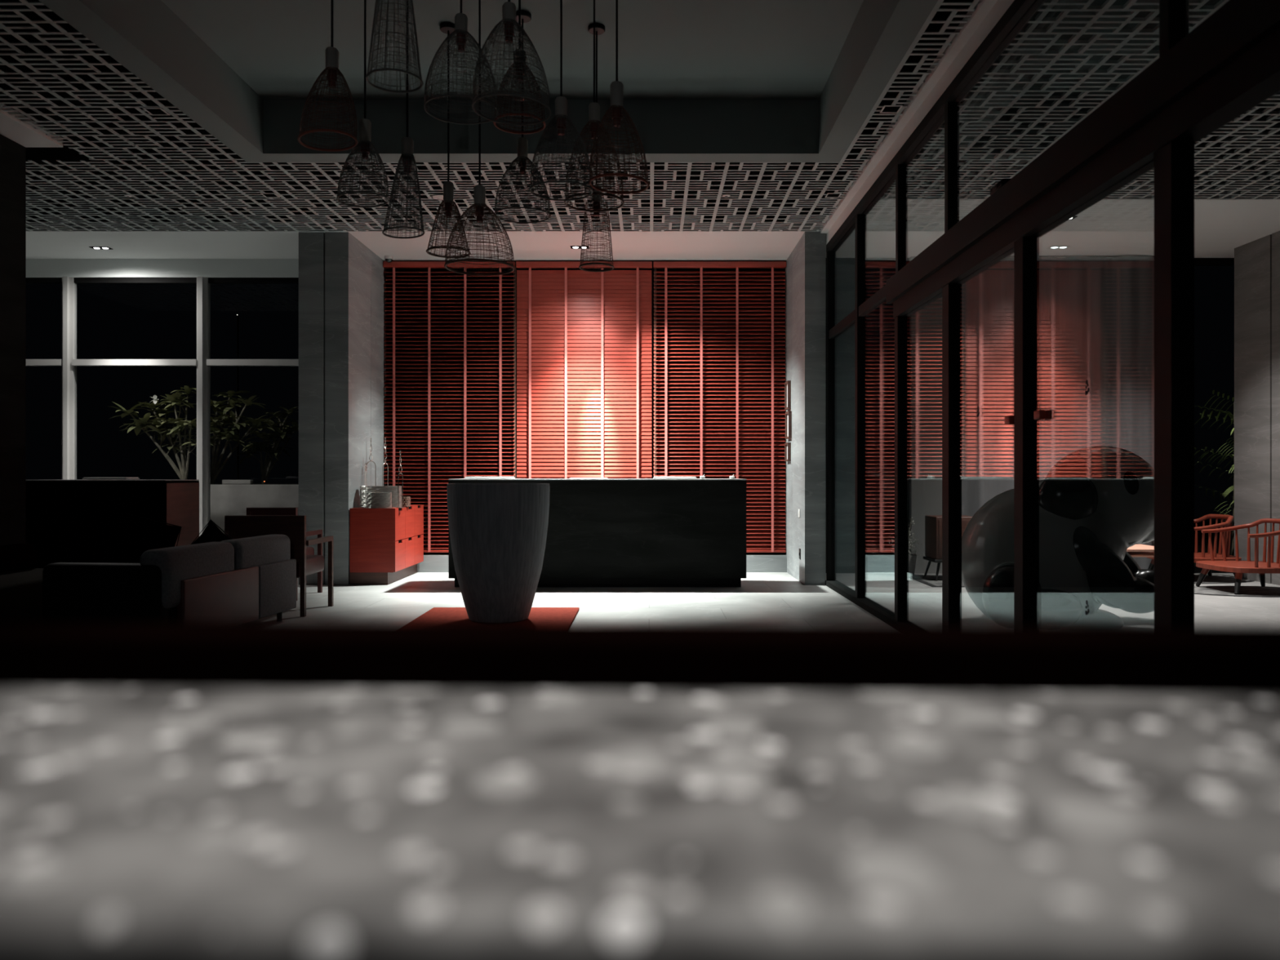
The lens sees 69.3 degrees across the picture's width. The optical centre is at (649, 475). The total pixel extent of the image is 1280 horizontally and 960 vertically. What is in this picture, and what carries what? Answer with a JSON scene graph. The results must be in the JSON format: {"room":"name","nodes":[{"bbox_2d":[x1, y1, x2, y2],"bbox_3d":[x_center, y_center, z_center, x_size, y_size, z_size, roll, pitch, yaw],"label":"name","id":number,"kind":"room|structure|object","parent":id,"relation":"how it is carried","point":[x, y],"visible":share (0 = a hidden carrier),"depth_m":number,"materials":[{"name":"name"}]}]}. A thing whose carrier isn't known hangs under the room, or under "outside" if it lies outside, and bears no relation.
{"room":"lobby","nodes":[
{"label":"lobby","id":0,"kind":"room"},
{"bbox_2d":[0,133,26,545],"bbox_3d":[-4.990,-0.680,2.975,0.620,3.600,7.950,0,0,0],"label":"wall","id":1,"kind":"structure","parent":0,"point":[12,154],"depth_m":6.80,"materials":[{"name":"stone"}]},
{"bbox_2d":[26,258,298,277],"bbox_3d":[-5.700,-2.375,10.670,4.600,0.210,0.100,0,0,0],"label":"wall","id":2,"kind":"structure","parent":0,"point":[35,268],"depth_m":10.62,"materials":[{"name":"white paint"}]},
{"bbox_2d":[26,276,298,536],"bbox_3d":[-5.665,-0.575,10.635,4.350,3.390,0.110,0,0,0],"label":"window","id":3,"kind":"structure","parent":2,"relation":"in","point":[68,362],"depth_m":10.61,"materials":[{"name":"silver metal"}]},
{"bbox_2d":[298,231,386,584],"bbox_3d":[-3.325,-0.680,10.125,0.510,3.600,1.350,0,0,0],"label":"stone pillar","id":4,"kind":"structure","parent":0,"point":[341,281],"depth_m":9.45,"materials":[{"name":"grey stone"}]},
{"bbox_2d":[386,261,785,554],"bbox_3d":[-0.825,-0.730,10.850,5.350,3.700,0.100,0,0,0],"label":"wall","id":5,"kind":"structure","parent":0,"point":[652,268],"depth_m":10.80,"materials":[{"name":"red wood"}]},
{"bbox_2d":[382,261,515,552],"bbox_3d":[-2.304,-0.784,10.710,1.534,3.359,0.080,0,0,0],"label":"blind","id":6,"kind":"object","parent":5,"relation":"attached to","point":[393,264],"visible":0.67,"depth_m":10.71,"materials":[{"name":"red paint"}]},
{"bbox_2d":[515,261,652,478],"bbox_3d":[-0.752,-0.784,10.710,1.569,3.359,0.080,0,0,0],"label":"blind","id":7,"kind":"object","parent":5,"relation":"attached to","point":[584,338],"visible":0.69,"depth_m":10.72,"materials":[{"name":"red paint"}]},
{"bbox_2d":[417,554,786,572],"bbox_3d":[-0.740,1.022,10.730,4.680,0.195,0.140,0,0,0],"label":"baseboard","id":8,"kind":"structure","parent":5,"relation":"attached to","point":[432,562],"depth_m":10.66,"materials":[{"name":"stone"}]},
{"bbox_2d":[653,261,786,552],"bbox_3d":[0.815,-0.784,10.710,1.533,3.359,0.080,0,0,0],"label":"blind","id":9,"kind":"object","parent":5,"relation":"attached to","point":[656,264],"visible":0.78,"depth_m":10.71,"materials":[{"name":"red paint"}]},
{"bbox_2d":[0,0,1279,231],"bbox_3d":[0.500,-2.723,5.000,17.000,0.515,12.000,0,0,0],"label":"ceiling","id":10,"kind":"structure","parent":0,"point":[703,81],"depth_m":6.75,"materials":[{"name":"grey paint"}]},
{"bbox_2d":[142,103,169,115],"bbox_3d":[-3.359,-2.493,6.308,0.124,0.035,0.124,0,0,0],"label":"recessed light","id":11,"kind":"object","parent":10,"relation":"in","point":[153,111],"visible":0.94,"depth_m":6.29,"materials":[{"name":"black metal"}]},
{"bbox_2d":[260,190,279,197],"bbox_3d":[-3.356,-2.493,8.198,0.124,0.035,0.124,0,0,0],"label":"recessed light","id":12,"kind":"object","parent":10,"relation":"in","point":[268,193],"visible":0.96,"depth_m":8.18,"materials":[{"name":"white metal"}]},
{"bbox_2d":[297,0,357,151],"bbox_3d":[-1.666,-2.299,4.800,0.296,1.162,0.296,0,0,0],"label":"pendant","id":13,"kind":"object","parent":10,"relation":"hanging from","point":[331,53],"visible":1,"depth_m":4.77,"materials":[{"name":"black metal"}]},
{"bbox_2d":[327,68,337,88],"bbox_3d":[-1.644,-2.054,4.800,0.051,0.085,0.051,0,0,0],"label":"bulb","id":14,"kind":"object","parent":13,"relation":"attached to","point":[333,69],"depth_m":4.78,"materials":[{"name":"glass"}]},
{"bbox_2d":[336,0,389,207],"bbox_3d":[-1.639,-2.223,5.300,0.288,1.314,0.288,0,0,15],"label":"pendant","id":15,"kind":"object","parent":10,"relation":"hanging from","point":[365,144],"visible":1,"depth_m":5.28,"materials":[{"name":"black metal"}]},
{"bbox_2d":[360,142,369,159],"bbox_3d":[-1.626,-1.856,5.300,0.051,0.085,0.051,0,0,0],"label":"bulb","id":16,"kind":"object","parent":15,"relation":"attached to","point":[366,144],"depth_m":5.28,"materials":[{"name":"glass"}]},
{"bbox_2d":[365,0,422,93],"bbox_3d":[-1.155,-2.332,4.200,0.253,1.097,0.253,0,0,0],"label":"pendant","id":17,"kind":"object","parent":10,"relation":"hanging from","point":[386,2],"visible":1,"depth_m":4.18,"materials":[{"name":"black metal"}]},
{"bbox_2d":[382,0,424,238],"bbox_3d":[-1.353,-2.102,5.100,0.227,1.556,0.227,0,0,25],"label":"pendant","id":18,"kind":"object","parent":10,"relation":"hanging from","point":[407,157],"visible":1,"depth_m":5.07,"materials":[{"name":"black metal"}]},
{"bbox_2d":[402,155,412,173],"bbox_3d":[-1.332,-1.707,5.100,0.051,0.085,0.051,0,0,0],"label":"bulb","id":19,"kind":"object","parent":18,"relation":"attached to","point":[408,159],"depth_m":5.08,"materials":[{"name":"glass"}]},
{"bbox_2d":[432,194,443,199],"bbox_3d":[-1.856,-2.473,8.249,0.150,0.014,0.150,0,0,0],"label":"recessed light","id":20,"kind":"object","parent":10,"relation":"attached to","point":[440,197],"visible":0.66,"depth_m":8.21,"materials":[{"name":"white ceramic"}]},
{"bbox_2d":[426,22,471,257],"bbox_3d":[-1.288,-2.152,5.940,0.282,1.456,0.282,0,0,0],"label":"pendant","id":21,"kind":"object","parent":10,"relation":"hanging from","point":[447,28],"visible":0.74,"depth_m":5.92,"materials":[{"name":"black metal"}]},
{"bbox_2d":[444,202,452,217],"bbox_3d":[-1.288,-1.699,5.940,0.051,0.085,0.051,0,0,0],"label":"socket","id":22,"kind":"object","parent":21,"relation":"attached to","point":[450,204],"depth_m":5.92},
{"bbox_2d":[422,0,498,124],"bbox_3d":[-0.975,-2.384,4.800,0.384,0.991,0.384,0,0,0],"label":"pendant","id":23,"kind":"object","parent":10,"relation":"hanging from","point":[461,33],"visible":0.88,"depth_m":4.77,"materials":[{"name":"black metal"}]},
{"bbox_2d":[456,32,466,53],"bbox_3d":[-0.975,-2.240,4.800,0.051,0.085,0.051,0,0,0],"label":"bulb","id":24,"kind":"object","parent":23,"relation":"attached to","point":[460,34],"depth_m":4.78,"materials":[{"name":"glass"}]},
{"bbox_2d":[444,0,515,275],"bbox_3d":[-0.971,-2.032,5.300,0.399,1.696,0.399,0,0,0],"label":"pendant","id":25,"kind":"object","parent":10,"relation":"hanging from","point":[480,206],"visible":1,"depth_m":5.28,"materials":[{"name":"black metal"}]},
{"bbox_2d":[475,205,484,222],"bbox_3d":[-0.971,-1.491,5.300,0.051,0.085,0.051,0,0,0],"label":"socket","id":26,"kind":"object","parent":25,"relation":"attached to","point":[477,211],"depth_m":5.28,"materials":[{"name":"black"}]},
{"bbox_2d":[471,0,551,125],"bbox_3d":[-0.668,-2.322,4.500,0.382,1.116,0.382,0,0,45],"label":"pendant","id":27,"kind":"object","parent":10,"relation":"hanging from","point":[508,8],"visible":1,"depth_m":4.47,"materials":[{"name":"black metal"}]},
{"bbox_2d":[503,22,514,43],"bbox_3d":[-0.681,-2.148,4.500,0.051,0.085,0.051,0,0,0],"label":"bulb","id":28,"kind":"object","parent":27,"relation":"attached to","point":[506,30],"depth_m":4.48,"materials":[{"name":"glass"}]},
{"bbox_2d":[493,0,546,134],"bbox_3d":[-0.700,-2.386,5.000,0.283,0.989,0.283,0,0,0],"label":"pendant","id":29,"kind":"object","parent":10,"relation":"hanging from","point":[513,64],"visible":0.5,"depth_m":4.98,"materials":[{"name":"black metal"}]},
{"bbox_2d":[515,63,524,81],"bbox_3d":[-0.700,-2.173,5.000,0.051,0.085,0.051,0,0,0],"label":"bulb","id":30,"kind":"object","parent":29,"relation":"attached to","point":[515,64],"depth_m":4.98,"materials":[{"name":"glass"}]},
{"bbox_2d":[494,9,551,223],"bbox_3d":[-0.792,-2.250,5.790,0.352,1.260,0.352,0,0,0],"label":"pendant","id":31,"kind":"object","parent":10,"relation":"hanging from","point":[522,159],"visible":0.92,"depth_m":5.76,"materials":[{"name":"black metal"}]},
{"bbox_2d":[518,158,526,173],"bbox_3d":[-0.792,-1.930,5.790,0.051,0.085,0.051,0,0,0],"label":"bulb","id":32,"kind":"object","parent":31,"relation":"attached to","point":[522,164],"depth_m":5.77,"materials":[{"name":"glass"}]},
{"bbox_2d":[528,0,592,200],"bbox_3d":[-0.470,-2.197,4.950,0.338,1.365,0.338,0,0,25],"label":"pendant","id":33,"kind":"object","parent":10,"relation":"hanging from","point":[560,117],"visible":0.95,"depth_m":4.92,"materials":[{"name":"black metal"}]},
{"bbox_2d":[556,116,565,135],"bbox_3d":[-0.470,-1.863,4.950,0.051,0.085,0.051,0,0,0],"label":"bulb","id":34,"kind":"object","parent":33,"relation":"attached to","point":[559,133],"depth_m":4.93,"materials":[{"name":"glass"}]},
{"bbox_2d":[564,0,624,212],"bbox_3d":[-0.324,-2.239,5.450,0.355,1.281,0.355,0,0,0],"label":"pendant","id":35,"kind":"object","parent":10,"relation":"hanging from","point":[593,108],"visible":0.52,"depth_m":5.43,"materials":[{"name":"black metal"}]},
{"bbox_2d":[590,122,598,138],"bbox_3d":[-0.324,-2.025,5.450,0.051,0.085,0.051,0,0,0],"label":"bulb","id":36,"kind":"object","parent":35,"relation":"attached to","point":[592,132],"depth_m":5.43,"materials":[{"name":"glass"}]},
{"bbox_2d":[578,22,614,271],"bbox_3d":[-0.338,-2.105,5.950,0.230,1.551,0.230,0,0,0],"label":"pendant","id":37,"kind":"object","parent":10,"relation":"hanging from","point":[599,28],"visible":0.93,"depth_m":5.92,"materials":[{"name":"black metal"}]},
{"bbox_2d":[592,201,600,216],"bbox_3d":[-0.338,-1.709,5.950,0.051,0.085,0.051,0,0,0],"label":"socket","id":38,"kind":"object","parent":37,"relation":"attached to","point":[595,204],"depth_m":5.93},
{"bbox_2d":[588,0,649,194],"bbox_3d":[-0.150,-2.158,4.600,0.302,1.445,0.302,0,0,0],"label":"pendant","id":39,"kind":"object","parent":10,"relation":"hanging from","point":[616,87],"visible":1,"depth_m":4.57,"materials":[{"name":"black metal"}]},
{"bbox_2d":[611,107,622,127],"bbox_3d":[-0.161,-1.777,4.600,0.051,0.085,0.051,0,0,0],"label":"bulb","id":40,"kind":"object","parent":39,"relation":"attached to","point":[615,125],"depth_m":4.58,"materials":[{"name":"glass"}]},
{"bbox_2d":[825,190,841,197],"bbox_3d":[1.629,-2.493,8.198,0.124,0.035,0.124,0,0,0],"label":"recessed light","id":41,"kind":"object","parent":10,"relation":"in","point":[830,193],"visible":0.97,"depth_m":8.18,"materials":[{"name":"white metal"}]},
{"bbox_2d":[880,101,902,113],"bbox_3d":[1.638,-2.493,6.269,0.124,0.035,0.124,0,0,0],"label":"recessed light","id":42,"kind":"object","parent":10,"relation":"in","point":[887,108],"visible":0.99,"depth_m":6.25,"materials":[{"name":"white metal"}]},
{"bbox_2d":[0,0,1279,261],"bbox_3d":[0.500,-2.460,4.860,17.000,0.240,11.720,0,0,0],"label":"ceiling","id":43,"kind":"structure","parent":0,"point":[1109,227],"depth_m":9.59,"materials":[{"name":"white paint"}]},
{"bbox_2d":[88,246,113,249],"bbox_3d":[-5.980,-2.474,10.100,0.200,0.011,0.110,0,0,0],"label":"recessed light","id":44,"kind":"object","parent":43,"relation":"in","point":[92,247],"visible":1,"depth_m":10.09,"materials":[{"name":"black paint"}]},
{"bbox_2d":[384,255,393,262],"bbox_3d":[-2.953,-2.447,10.500,0.100,0.066,0.100,0,0,0],"label":"security camera","id":45,"kind":"object","parent":43,"relation":"attached to","point":[388,258],"visible":1,"depth_m":10.47,"materials":[{"name":"white plastic"}]},
{"bbox_2d":[570,245,589,248],"bbox_3d":[-0.755,-2.474,10.070,0.200,0.011,0.110,0,0,0],"label":"recessed light","id":46,"kind":"object","parent":43,"relation":"in","point":[571,246],"visible":0.78,"depth_m":10.06,"materials":[{"name":"black"}]},
{"bbox_2d":[961,255,1154,568],"bbox_3d":[4.740,-0.708,10.437,2.420,3.537,0.126,0,0,0],"label":"curtain","id":47,"kind":"object","parent":43,"relation":"hanging from","point":[1096,313],"visible":0.47,"depth_m":10.45,"materials":[{"name":"grey fabric"}]},
{"bbox_2d":[246,572,1279,627],"bbox_3d":[0.500,1.180,4.860,17.000,0.120,11.720,0,0,0],"label":"floor","id":48,"kind":"structure","parent":0,"point":[762,598],"depth_m":7.96,"materials":[{"name":"tile"}]},
{"bbox_2d":[0,543,43,622],"bbox_3d":[-4.290,0.810,5.900,0.700,0.620,1.800,0,0,0],"label":"sofa","id":49,"kind":"object","parent":48,"relation":"on","point":[20,584],"visible":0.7,"depth_m":5.97,"materials":[{"name":"black fabric"}]},
{"bbox_2d":[26,480,199,568],"bbox_3d":[-4.827,0.581,8.300,1.306,1.078,0.600,0,0,0],"label":"cabinet","id":50,"kind":"object","parent":48,"relation":"on","point":[68,521],"visible":0.53,"depth_m":8.00,"materials":[{"name":"black wood"}]},
{"bbox_2d":[82,477,139,479],"bbox_3d":[-4.851,0.029,8.350,0.391,0.020,0.220,0,0,0],"label":"flat tray","id":51,"kind":"object","parent":50,"relation":"on","point":[84,477],"visible":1,"depth_m":8.25,"materials":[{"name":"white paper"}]},
{"bbox_2d":[26,480,199,480],"bbox_3d":[-4.830,0.047,8.300,1.300,0.010,0.600,0,0,0],"label":"countertop","id":52,"kind":"structure","parent":50,"relation":"on","point":[26,480],"depth_m":8.00,"materials":[{"name":"stone"}]},
{"bbox_2d":[42,534,296,622],"bbox_3d":[-3.220,0.787,6.399,0.820,0.665,1.640,0,0,6],"label":"sofa","id":53,"kind":"object","parent":48,"relation":"on","point":[248,579],"visible":0.84,"depth_m":5.74,"materials":[{"name":"grey fabric"}]},
{"bbox_2d":[111,512,182,563],"bbox_3d":[-3.400,0.490,6.250,0.480,0.480,0.144,0,0,-8],"label":"throw cushion","id":54,"kind":"object","parent":53,"relation":"on","point":[137,536],"visible":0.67,"depth_m":6.20,"materials":[{"name":"black fabric"}]},
{"bbox_2d":[140,542,234,608],"bbox_3d":[-2.970,0.637,5.987,0.200,0.365,0.790,0,0,6],"label":"cushion","id":55,"kind":"object","parent":53,"relation":"on","point":[196,575],"depth_m":5.84,"materials":[{"name":"grey fabric"}]},
{"bbox_2d":[191,519,233,544],"bbox_3d":[-3.200,0.515,6.800,0.382,0.380,0.140,0,0,4],"label":"throw cushion","id":56,"kind":"object","parent":53,"relation":"on","point":[211,533],"visible":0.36,"depth_m":6.76,"materials":[{"name":"black fabric"}]},
{"bbox_2d":[220,534,290,569],"bbox_3d":[-2.890,0.637,6.783,0.200,0.365,0.770,0,0,6],"label":"cushion","id":57,"kind":"object","parent":53,"relation":"on","point":[268,552],"depth_m":6.71,"materials":[{"name":"grey fabric"}]},
{"bbox_2d":[224,515,333,617],"bbox_3d":[-3.037,0.720,7.620,0.665,0.800,0.620,0,0,0],"label":"armchair","id":58,"kind":"object","parent":48,"relation":"on","point":[237,526],"visible":0.56,"depth_m":7.32,"materials":[{"name":"brown wood"}]},
{"bbox_2d":[246,507,322,600],"bbox_3d":[-3.361,0.705,8.540,0.475,0.830,0.620,0,0,0],"label":"armchair","id":59,"kind":"object","parent":48,"relation":"on","point":[250,511],"visible":0.22,"depth_m":8.25,"materials":[{"name":"leather"}]},
{"bbox_2d":[350,504,423,584],"bbox_3d":[-2.826,0.730,10.050,0.463,0.780,1.190,0,0,0],"label":"base cabinet","id":60,"kind":"object","parent":48,"relation":"on","point":[387,544],"visible":0.96,"depth_m":9.46,"materials":[{"name":"red paint"}]},
{"bbox_2d":[366,438,376,489],"bbox_3d":[-3.021,-0.031,10.050,0.140,0.743,0.060,0,0,0],"label":"wire stand","id":61,"kind":"object","parent":60,"relation":"on","point":[370,438],"visible":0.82,"depth_m":10.05,"materials":[{"name":"silver metal"}]},
{"bbox_2d":[366,492,391,508],"bbox_3d":[-2.782,0.260,9.535,0.256,0.163,0.142,0,0,0],"label":"basket","id":62,"kind":"object","parent":60,"relation":"on","point":[377,503],"visible":1,"depth_m":9.48,"materials":[{"name":"silver metal"}]},
{"bbox_2d":[360,485,401,507],"bbox_3d":[-2.825,0.228,9.740,0.436,0.228,0.236,0,0,0],"label":"basket","id":63,"kind":"object","parent":60,"relation":"on","point":[382,488],"visible":0.7,"depth_m":9.67,"materials":[{"name":"silver metal"}]},
{"bbox_2d":[382,437,388,499],"bbox_3d":[-2.836,-0.032,9.950,0.060,0.745,0.130,0,0,21],"label":"wire stand","id":64,"kind":"object","parent":60,"relation":"on","point":[385,437],"visible":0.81,"depth_m":9.95,"materials":[{"name":"silver metal"}]},
{"bbox_2d":[395,453,404,507],"bbox_3d":[-2.585,0.043,9.620,0.084,0.593,0.060,0,0,-11],"label":"wire stand","id":65,"kind":"object","parent":60,"relation":"on","point":[400,454],"visible":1,"depth_m":9.61,"materials":[{"name":"silver metal"}]},
{"bbox_2d":[400,496,410,506],"bbox_3d":[-2.613,0.285,9.930,0.106,0.110,0.104,0,0,0],"label":"cup","id":66,"kind":"object","parent":60,"relation":"on","point":[406,500],"visible":0.77,"depth_m":9.89,"materials":[{"name":"beige ceramic"}]},
{"bbox_2d":[408,607,579,624],"bbox_3d":[-1.185,1.109,7.090,1.210,0.022,1.200,0,0,0],"label":"floor mat","id":67,"kind":"object","parent":48,"relation":"on","point":[537,615],"visible":0.5,"depth_m":7.18,"materials":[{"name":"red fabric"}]},
{"bbox_2d":[446,483,550,623],"bbox_3d":[-1.146,0.581,7.050,0.772,1.034,0.772,0,0,-37],"label":"planter","id":68,"kind":"object","parent":67,"relation":"on","point":[498,531],"visible":1,"depth_m":6.77,"materials":[{"name":"black"}]},
{"bbox_2d":[448,478,746,586],"bbox_3d":[-0.515,0.580,9.530,2.961,1.081,0.660,0,0,0],"label":"reception desk","id":69,"kind":"object","parent":48,"relation":"on","point":[610,532],"visible":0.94,"depth_m":9.20,"materials":[{"name":"stone"}]},
{"bbox_2d":[464,476,515,479],"bbox_3d":[-1.627,0.028,9.450,0.478,0.022,0.220,0,0,0],"label":"flat tray","id":70,"kind":"object","parent":69,"relation":"on","point":[465,477],"visible":1,"depth_m":9.34,"materials":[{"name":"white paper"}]},
{"bbox_2d":[568,477,608,479],"bbox_3d":[-0.621,0.034,9.500,0.386,0.010,0.220,0,0,0],"label":"paper stack","id":71,"kind":"object","parent":69,"relation":"on","point":[570,477],"visible":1,"depth_m":9.40,"materials":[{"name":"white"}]},
{"bbox_2d":[448,478,746,479],"bbox_3d":[-0.515,0.044,9.530,2.961,0.011,0.660,0,0,0],"label":"countertop","id":72,"kind":"structure","parent":69,"relation":"on","point":[460,478],"depth_m":9.20,"materials":[{"name":"stone"}]},
{"bbox_2d":[653,476,696,479],"bbox_3d":[0.260,0.028,9.450,0.437,0.022,0.220,0,0,0],"label":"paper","id":73,"kind":"object","parent":69,"relation":"on","point":[654,477],"visible":1,"depth_m":9.34,"materials":[{"name":"white paper"}]},
{"bbox_2d":[0,622,1279,959],"bbox_3d":[0.001,0.599,0.345,3.200,1.042,0.279,0,0,2],"label":"countertop","id":74,"kind":"structure","parent":48,"relation":"on","point":[169,791],"depth_m":0.29,"materials":[{"name":"stone"}]},
{"bbox_2d":[888,516,921,576],"bbox_3d":[2.815,0.759,10.260,0.375,0.722,0.314,0,0,0],"label":"potted shrub","id":75,"kind":"object","parent":48,"relation":"on","point":[912,557],"visible":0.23,"depth_m":10.18,"materials":[{"name":"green plant"}]},
{"bbox_2d":[908,575,964,586],"bbox_3d":[3.450,1.117,9.750,1.240,0.006,1.000,0,0,0],"label":"rug","id":76,"kind":"object","parent":48,"relation":"on","point":[929,580],"visible":0.34,"depth_m":9.83,"materials":[{"name":"grey fabric"}]},
{"bbox_2d":[923,515,972,581],"bbox_3d":[3.240,0.779,9.950,0.470,0.678,0.430,0,0,0],"label":"chair","id":77,"kind":"object","parent":76,"relation":"on","point":[933,523],"visible":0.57,"depth_m":9.81,"materials":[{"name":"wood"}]},
{"bbox_2d":[961,445,1154,626],"bbox_3d":[3.199,0.447,7.012,1.700,1.337,1.232,0,0,0],"label":"sculpture","id":78,"kind":"object","parent":48,"relation":"on","point":[1096,503],"visible":0.77,"depth_m":6.60,"materials":[{"name":"black metal"}]},
{"bbox_2d":[1126,544,1154,556],"bbox_3d":[4.550,0.908,9.175,0.800,0.426,0.950,0,0,0],"label":"coffee table","id":79,"kind":"object","parent":48,"relation":"on","point":[1136,550],"visible":0.05,"depth_m":8.78,"materials":[{"name":"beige wood"}]},
{"bbox_2d":[1127,551,1154,556],"bbox_3d":[4.550,0.765,9.175,0.720,0.020,0.870,0,0,0],"label":"shelf","id":80,"kind":"object","parent":79,"relation":"attached to","point":[1132,553],"depth_m":8.87,"materials":[{"name":"wood"}]},
{"bbox_2d":[1194,575,1254,583],"bbox_3d":[5.720,1.117,9.950,1.500,0.006,0.800,0,0,0],"label":"rug","id":81,"kind":"object","parent":48,"relation":"on","point":[1208,580],"visible":0.32,"depth_m":9.83,"materials":[{"name":"grey fabric"}]},
{"bbox_2d":[1145,514,1241,576],"bbox_3d":[5.850,0.772,9.975,0.800,0.691,0.770,0,0,6],"label":"spindle chair","id":82,"kind":"object","parent":81,"relation":"on","point":[1202,556],"visible":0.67,"depth_m":9.70,"materials":[{"name":"brown wood"}]},
{"bbox_2d":[1194,586,1279,597],"bbox_3d":[5.800,1.117,8.900,1.500,0.006,0.840,0,0,0],"label":"rug","id":83,"kind":"object","parent":48,"relation":"on","point":[1245,591],"visible":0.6,"depth_m":8.87,"materials":[{"name":"grey fabric"}]},
{"bbox_2d":[1195,518,1279,594],"bbox_3d":[5.810,0.772,8.950,0.800,0.691,0.770,0,0,0],"label":"spindle chair","id":84,"kind":"object","parent":83,"relation":"on","point":[1239,567],"visible":1,"depth_m":9.07,"materials":[{"name":"brown wood"}]},
{"bbox_2d":[785,231,826,585],"bbox_3d":[1.692,-0.680,10.115,0.213,3.600,1.370,0,0,0],"label":"stone pillar","id":85,"kind":"structure","parent":0,"point":[806,265],"depth_m":9.43,"materials":[{"name":"grey stone"}]},
{"bbox_2d":[784,380,791,409],"bbox_3d":[1.567,-0.901,10.480,0.035,0.314,0.240,0,0,0],"label":"picture frame","id":86,"kind":"object","parent":85,"relation":"attached to","point":[788,384],"visible":1,"depth_m":10.36,"materials":[{"name":"brown wood"}]},
{"bbox_2d":[784,442,791,461],"bbox_3d":[1.567,-0.261,10.480,0.035,0.209,0.240,0,0,0],"label":"picture frame","id":87,"kind":"object","parent":85,"relation":"attached to","point":[788,445],"visible":1,"depth_m":10.36,"materials":[{"name":"brown wood"}]},
{"bbox_2d":[785,411,791,439],"bbox_3d":[1.567,-0.562,10.430,0.035,0.300,0.260,0,0,0],"label":"picture frame","id":88,"kind":"object","parent":85,"relation":"attached to","point":[788,414],"visible":1,"depth_m":10.33,"materials":[{"name":"brown wood"}]},
{"bbox_2d":[908,553,916,576],"bbox_3d":[2.838,1.000,10.250,0.240,0.240,0.240,0,0,0],"label":"pot","id":89,"kind":"object","parent":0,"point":[912,557],"depth_m":10.16,"materials":[{"name":"ceramic"}]},
{"bbox_2d":[909,256,942,573],"bbox_3d":[3.278,-0.680,10.550,0.610,3.600,0.100,0,0,0],"label":"wall","id":90,"kind":"structure","parent":0,"point":[925,325],"depth_m":10.50,"materials":[{"name":"grey paint"}]},
{"bbox_2d":[835,257,1234,573],"bbox_3d":[4.750,-0.680,10.600,5.700,3.600,0.060,0,0,0],"label":"window","id":91,"kind":"structure","parent":90,"relation":"in","point":[839,261],"depth_m":10.57,"materials":[{"name":"black paint"}]},
{"bbox_2d":[835,515,1231,565],"bbox_3d":[0.000,1.200,18.450,28.000,0.120,15.100,0,0,0],"label":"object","id":92,"kind":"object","parent":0,"point":[878,528],"depth_m":16.06,"materials":[{"name":"black"}]},
{"bbox_2d":[210,484,298,533],"bbox_3d":[-4.797,0.618,11.950,1.620,1.004,0.600,0,0,0],"label":"planter box","id":93,"kind":"object","parent":92,"relation":"on","point":[225,500],"visible":0.34,"depth_m":11.65,"materials":[{"name":"concrete"}]},
{"bbox_2d":[222,480,253,484],"bbox_3d":[-5.207,0.090,11.720,0.360,0.060,0.100,0,0,0],"label":"block","id":94,"kind":"object","parent":93,"relation":"on","point":[224,482],"visible":1,"depth_m":11.67,"materials":[{"name":"concrete"}]},
{"bbox_2d":[1194,390,1234,555],"bbox_3d":[7.827,-0.004,12.383,1.069,2.251,1.067,0,0,0],"label":"palm plant","id":95,"kind":"object","parent":92,"relation":"on","point":[1231,416],"visible":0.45,"depth_m":12.42,"materials":[{"name":"green plant"}]},
{"bbox_3d":[-6.483,0.620,12.150,1.320,1.000,0.500,0,0,0],"label":"planter box","id":96,"kind":"object","parent":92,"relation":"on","visible":0},
{"bbox_2d":[109,385,216,479],"bbox_3d":[-6.269,-0.516,12.081,1.357,1.293,0.857,0,0,11],"label":"plant","id":97,"kind":"object","parent":96,"relation":"on","point":[157,424],"visible":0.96,"depth_m":12.05,"materials":[{"name":"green plant"}]},
{"bbox_2d":[825,0,1279,626],"bbox_3d":[1.837,-0.610,4.230,0.145,3.460,10.460,0,0,0],"label":"frame","id":98,"kind":"structure","parent":0,"point":[1202,79],"depth_m":4.47,"materials":[{"name":"black paint"}]},
{"bbox_2d":[989,178,1010,195],"bbox_3d":[1.838,-1.488,4.790,0.104,0.045,0.180,0,0,0],"label":"sensor","id":99,"kind":"object","parent":98,"relation":"attached to","point":[1002,181],"visible":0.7,"depth_m":4.75,"materials":[{"name":"black paint"}]},
{"bbox_2d":[1033,379,1089,614],"bbox_3d":[1.850,-0.028,3.905,0.070,2.256,1.170,0,0,0],"label":"door","id":100,"kind":"structure","parent":98,"relation":"attached to","point":[1039,414],"depth_m":4.31,"materials":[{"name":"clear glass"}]},
{"bbox_2d":[1234,231,1279,585],"bbox_3d":[6.700,-0.680,9.065,0.600,3.600,2.130,0,0,0],"label":"stone pillar","id":101,"kind":"structure","parent":0,"point":[1256,262],"depth_m":9.76,"materials":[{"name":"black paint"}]},
{"label":"outside","id":102,"kind":"structure","parent":0,"visible":0},
{"bbox_2d":[191,390,278,484],"bbox_3d":[-5.743,-0.522,12.781,1.138,1.303,0.696,0,0,-12],"label":"plant","id":103,"kind":"object","parent":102,"point":[227,434],"visible":0.91,"depth_m":12.73,"materials":[{"name":"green plant"}]},
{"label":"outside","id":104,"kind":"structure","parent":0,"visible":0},
{"bbox_2d":[233,406,298,484],"bbox_3d":[-5.451,-0.435,13.415,1.061,1.128,0.757,0,0,0],"label":"plant","id":105,"kind":"object","parent":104,"point":[257,446],"visible":0.9,"depth_m":13.38,"materials":[{"name":"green plant"}]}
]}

